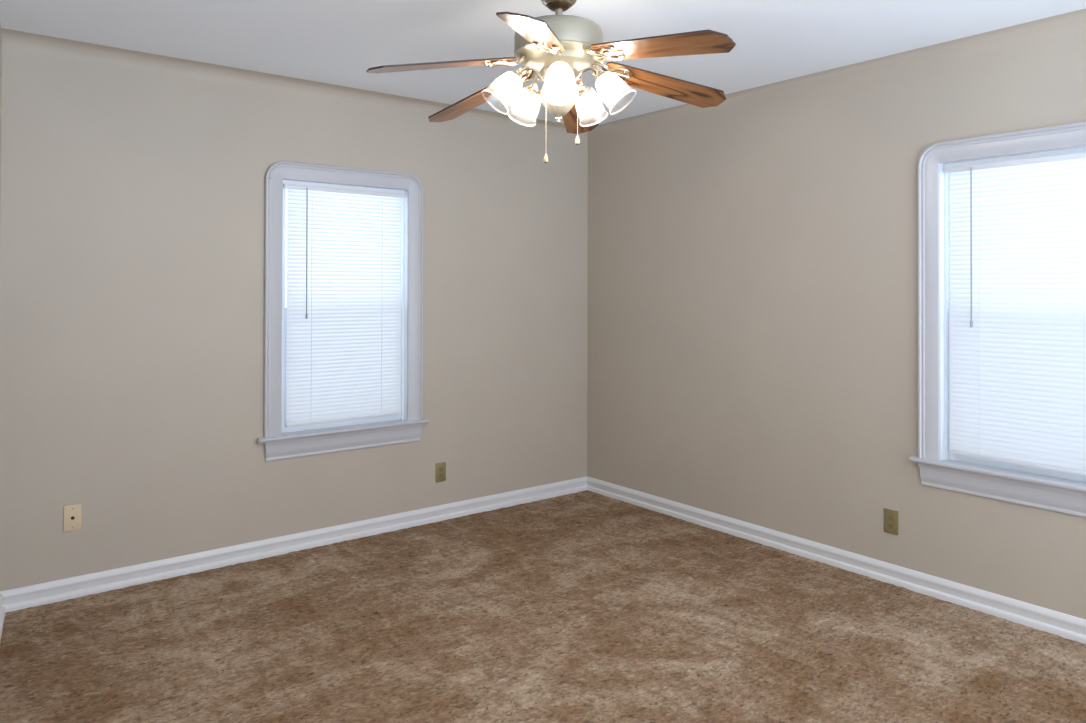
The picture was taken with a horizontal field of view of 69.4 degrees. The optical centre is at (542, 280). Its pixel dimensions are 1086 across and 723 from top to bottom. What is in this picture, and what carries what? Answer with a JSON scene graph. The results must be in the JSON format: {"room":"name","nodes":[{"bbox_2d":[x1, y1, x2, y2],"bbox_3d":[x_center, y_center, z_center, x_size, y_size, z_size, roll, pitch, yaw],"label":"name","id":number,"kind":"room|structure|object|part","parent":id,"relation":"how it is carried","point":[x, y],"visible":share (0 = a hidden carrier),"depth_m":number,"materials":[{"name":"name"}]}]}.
{"room":"empty bedroom","nodes":[
{"label":"empty bedroom","id":0,"kind":"room"},
{"bbox_2d":[0,26,1,231],"bbox_3d":[-1.094,0.136,1.211,0.139,2.660,5.051,0,-1,-31],"label":"wall","id":1,"kind":"structure","parent":0,"point":[0,26],"depth_m":3.38,"materials":[{"name":"beige paint"}]},
{"bbox_2d":[0,593,5,641],"bbox_3d":[-1.029,1.379,1.252,0.030,0.099,5.035,0,-1,-31],"label":"baseboard","id":2,"kind":"structure","parent":1,"relation":"attached to","point":[2,609],"depth_m":3.29,"materials":[{"name":"white paint"}]},
{"bbox_2d":[1,8,1085,139],"bbox_3d":[0.525,-1.045,2.493,3.401,0.070,5.000,1,-1,-38],"label":"trim","id":3,"kind":"structure","parent":1,"relation":"attached to","point":[1073,22],"depth_m":3.94,"materials":[{"name":"beige paint"}]},
{"bbox_2d":[0,49,587,590],"bbox_3d":[-1.127,0.163,4.456,3.833,2.660,0.140,1,-1,-38],"label":"wall","id":4,"kind":"structure","parent":0,"point":[132,232],"depth_m":3.94,"materials":[{"name":"beige paint"}]},
{"bbox_2d":[64,504,81,531],"bbox_3d":[-2.134,1.076,3.560,0.070,0.115,0.013,1,-1,-38],"label":"cable wall plate","id":5,"kind":"object","parent":4,"relation":"attached to","point":[72,513],"visible":1,"depth_m":3.56,"materials":[{"name":"beige plastic"}]},
{"bbox_2d":[0,476,586,612],"bbox_3d":[-1.019,1.405,4.433,3.393,0.099,0.017,1,-1,-38],"label":"baseboard","id":6,"kind":"structure","parent":4,"relation":"attached to","point":[20,598],"depth_m":4.08,"materials":[{"name":"white paint"}]},
{"bbox_2d":[257,161,428,460],"bbox_3d":[-1.131,0.158,4.441,1.000,1.576,0.218,1,-1,-38],"label":"window","id":7,"kind":"structure","parent":4,"relation":"in","point":[281,442],"depth_m":4.36,"materials":[{"name":"grey paint"}]},
{"bbox_3d":[-1.416,0.140,4.123,0.093,1.355,0.026,1,-1,-38],"label":"casing","id":8,"kind":"part","parent":7,"relation":"part of","materials":[{"name":"grey paint"}]},
{"bbox_3d":[-1.157,-0.174,4.476,0.743,0.723,0.030,1,-1,-38],"label":"sash","id":9,"kind":"part","parent":7,"relation":"part of","materials":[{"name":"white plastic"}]},
{"bbox_3d":[-1.137,0.484,4.444,0.743,0.672,0.030,1,-1,-38],"label":"sash","id":10,"kind":"part","parent":7,"relation":"part of","materials":[{"name":"white plastic"}]},
{"bbox_2d":[283,184,404,426],"bbox_3d":[-1.100,0.134,4.401,0.716,1.300,0.039,1,-1,-38],"label":"window blind","id":11,"kind":"object","parent":7,"relation":"attached to","point":[343,324],"visible":1,"depth_m":4.39,"materials":[{"name":"white plastic"}]},
{"bbox_3d":[-1.260,0.136,4.273,0.004,1.265,0.003,1,-1,-38],"label":"ladder cord","id":12,"kind":"part","parent":11,"relation":"part of","materials":[{"name":"white fabric"}]},
{"bbox_3d":[-1.106,0.776,4.401,0.680,0.016,0.022,1,-1,-38],"label":"rail","id":13,"kind":"part","parent":11,"relation":"part of","materials":[{"name":"white plastic"}]},
{"bbox_3d":[-0.930,0.139,4.533,0.004,1.265,0.003,1,-1,-38],"label":"ladder cord","id":14,"kind":"part","parent":11,"relation":"part of","materials":[{"name":"white fabric"}]},
{"bbox_3d":[-0.756,0.145,4.643,0.093,1.355,0.026,1,-1,-38],"label":"casing","id":15,"kind":"part","parent":7,"relation":"part of","materials":[{"name":"grey paint"}]},
{"bbox_2d":[436,462,445,481],"bbox_3d":[-0.619,1.160,4.755,0.070,0.115,0.009,1,-1,-38],"label":"wall outlet","id":16,"kind":"object","parent":4,"relation":"attached to","point":[440,467],"visible":1,"depth_m":4.75,"materials":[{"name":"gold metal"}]},
{"bbox_2d":[0,490,1085,722],"bbox_3d":[0.248,1.479,2.348,4.263,0.099,5.140,1,-1,-38],"label":"floor","id":17,"kind":"structure","parent":0,"point":[586,606],"depth_m":3.11,"materials":[{"name":"brown carpet"}]},
{"bbox_2d":[0,0,1085,124],"bbox_3d":[0.254,-1.131,2.369,4.263,0.100,5.140,1,-1,-38],"label":"ceiling","id":18,"kind":"structure","parent":0,"point":[335,42],"depth_m":3.38,"materials":[{"name":"paint"}]},
{"bbox_2d":[366,0,735,162],"bbox_3d":[0.054,-0.735,2.671,1.230,0.689,1.266,0,0,0],"label":"ceiling fan","id":19,"kind":"object","parent":18,"relation":"hanging from","point":[558,47],"visible":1,"depth_m":2.61,"materials":[{"name":"brown wood"}]},
{"bbox_3d":[-0.326,-0.700,2.544,0.485,0.006,0.135,-10,10,-19],"label":"blade","id":20,"kind":"part","parent":19,"relation":"part of","materials":[{"name":"brown wood"}]},
{"bbox_3d":[-0.248,-0.679,2.936,0.485,0.006,0.135,-16,-2,40],"label":"blade","id":21,"kind":"part","parent":19,"relation":"part of","materials":[{"name":"brown wood"}]},
{"bbox_2d":[508,70,522,85],"bbox_3d":[-0.092,-0.681,2.628,0.051,0.049,0.059,0,-1,-18],"label":"socket","id":22,"kind":"object","parent":19,"relation":"attached to","point":[516,77],"depth_m":2.63,"materials":[{"name":"beige metal"}]},
{"bbox_3d":[-0.022,-0.720,2.279,0.135,0.006,0.485,13,9,9],"label":"blade","id":23,"kind":"part","parent":19,"relation":"part of","materials":[{"name":"brown wood"}]},
{"bbox_3d":[-0.039,-0.673,2.646,0.112,0.099,0.010,0,0,-18],"label":"lamp arm","id":24,"kind":"part","parent":19,"relation":"part of","materials":[{"name":"beige metal"}]},
{"bbox_2d":[525,83,539,95],"bbox_3d":[-0.037,-0.679,2.800,0.059,0.049,0.051,0,-1,-36],"label":"socket","id":25,"kind":"object","parent":19,"relation":"attached to","point":[528,89],"depth_m":2.78,"materials":[{"name":"beige metal"}]},
{"bbox_3d":[0.053,-0.673,2.579,0.010,0.099,0.112,0,0,0],"label":"lamp arm","id":26,"kind":"part","parent":19,"relation":"part of","materials":[{"name":"metal"}]},
{"bbox_2d":[550,62,568,77],"bbox_3d":[0.053,-0.681,2.522,0.059,0.049,0.051,0,0,0],"label":"socket","id":27,"kind":"object","parent":19,"relation":"attached to","point":[558,69],"depth_m":2.54,"materials":[{"name":"beige metal"}]},
{"bbox_3d":[0.096,-0.569,2.632,0.062,0.172,0.006,0,-1,45],"label":"pull chain","id":28,"kind":"part","parent":19,"relation":"part of","materials":[{"name":"gold metal"}]},
{"bbox_3d":[0.128,-0.678,3.067,0.135,0.006,0.485,-12,-14,8],"label":"blade","id":29,"kind":"part","parent":19,"relation":"part of","materials":[{"name":"brown wood"}]},
{"bbox_2d":[578,83,590,94],"bbox_3d":[0.143,-0.679,2.800,0.059,0.049,0.051,0,-1,36],"label":"socket","id":30,"kind":"object","parent":19,"relation":"attached to","point":[581,90],"depth_m":2.78,"materials":[{"name":"beige metal"}]},
{"bbox_3d":[0.145,-0.673,2.646,0.112,0.099,0.010,0,0,18],"label":"lamp arm","id":31,"kind":"part","parent":19,"relation":"part of","materials":[{"name":"beige metal"}]},
{"bbox_2d":[595,70,609,85],"bbox_3d":[0.199,-0.680,2.628,0.051,0.049,0.059,0,-1,18],"label":"socket","id":32,"kind":"object","parent":19,"relation":"attached to","point":[601,76],"depth_m":2.63,"materials":[{"name":"beige metal"}]},
{"bbox_3d":[0.360,-0.719,2.412,0.485,0.006,0.135,9,-7,41],"label":"blade","id":33,"kind":"part","parent":19,"relation":"part of","materials":[{"name":"brown wood"}]},
{"bbox_3d":[0.433,-0.698,2.808,0.485,0.006,0.135,10,-16,-19],"label":"blade","id":34,"kind":"part","parent":19,"relation":"part of","materials":[{"name":"brown wood"}]},
{"bbox_2d":[587,31,1085,619],"bbox_3d":[1.913,0.162,3.579,0.140,2.660,5.000,1,-1,-38],"label":"wall","id":35,"kind":"structure","parent":0,"point":[752,296],"depth_m":4.14,"materials":[{"name":"beige paint"}]},
{"bbox_2d":[587,476,1085,643],"bbox_3d":[1.849,1.404,3.520,0.017,0.099,5.000,1,-1,-38],"label":"baseboard","id":36,"kind":"structure","parent":35,"relation":"attached to","point":[1066,626],"depth_m":3.83,"materials":[{"name":"white paint"}]},
{"bbox_2d":[884,508,897,534],"bbox_3d":[1.667,1.154,3.760,0.009,0.115,0.070,1,-1,-38],"label":"wall outlet","id":37,"kind":"object","parent":35,"relation":"attached to","point":[890,516],"visible":1,"depth_m":3.76,"materials":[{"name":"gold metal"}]},
{"bbox_2d":[887,515,893,520],"bbox_3d":[1.665,1.135,3.759,0.003,0.025,0.033,1,-1,-38],"label":"receptacle","id":38,"kind":"object","parent":37,"relation":"attached to","point":[889,517],"depth_m":3.76,"materials":[{"name":"beige plastic"}]},
{"bbox_2d":[887,523,893,528],"bbox_3d":[1.665,1.174,3.759,0.003,0.025,0.033,1,-1,-38],"label":"receptacle","id":39,"kind":"object","parent":37,"relation":"attached to","point":[889,525],"depth_m":3.76,"materials":[{"name":"beige plastic"}]},
{"bbox_2d":[909,122,1085,516],"bbox_3d":[2.096,0.156,3.333,0.218,1.576,1.000,1,-1,-38],"label":"window","id":40,"kind":"structure","parent":35,"relation":"in","point":[1057,491],"depth_m":3.58,"materials":[{"name":"grey paint"}]},
{"bbox_3d":[1.778,0.143,3.617,0.026,1.355,0.093,1,-1,-38],"label":"casing","id":41,"kind":"part","parent":40,"relation":"part of","materials":[{"name":"grey paint"}]},
{"bbox_2d":[944,152,1085,475],"bbox_3d":[2.057,0.132,3.302,0.039,1.300,0.716,1,-1,-38],"label":"window blind","id":42,"kind":"object","parent":40,"relation":"attached to","point":[1017,241],"visible":1,"depth_m":3.34,"materials":[{"name":"white plastic"}]},
{"bbox_3d":[1.928,0.137,3.461,0.003,1.265,0.004,1,-1,-38],"label":"ladder cord","id":43,"kind":"part","parent":42,"relation":"part of","materials":[{"name":"white fabric"}]},
{"bbox_3d":[2.060,0.774,3.300,0.022,0.016,0.680,1,-1,-38],"label":"rail","id":44,"kind":"part","parent":42,"relation":"part of","materials":[{"name":"white plastic"}]},
{"bbox_3d":[2.102,0.482,3.335,0.030,0.672,0.743,1,-1,-38],"label":"sash","id":45,"kind":"part","parent":40,"relation":"part of","materials":[{"name":"white plastic"}]},
{"bbox_3d":[2.134,0.829,3.358,0.118,0.020,0.747,1,-1,-38],"label":"sill","id":46,"kind":"part","parent":40,"relation":"part of","materials":[{"name":"white plastic"}]}
]}

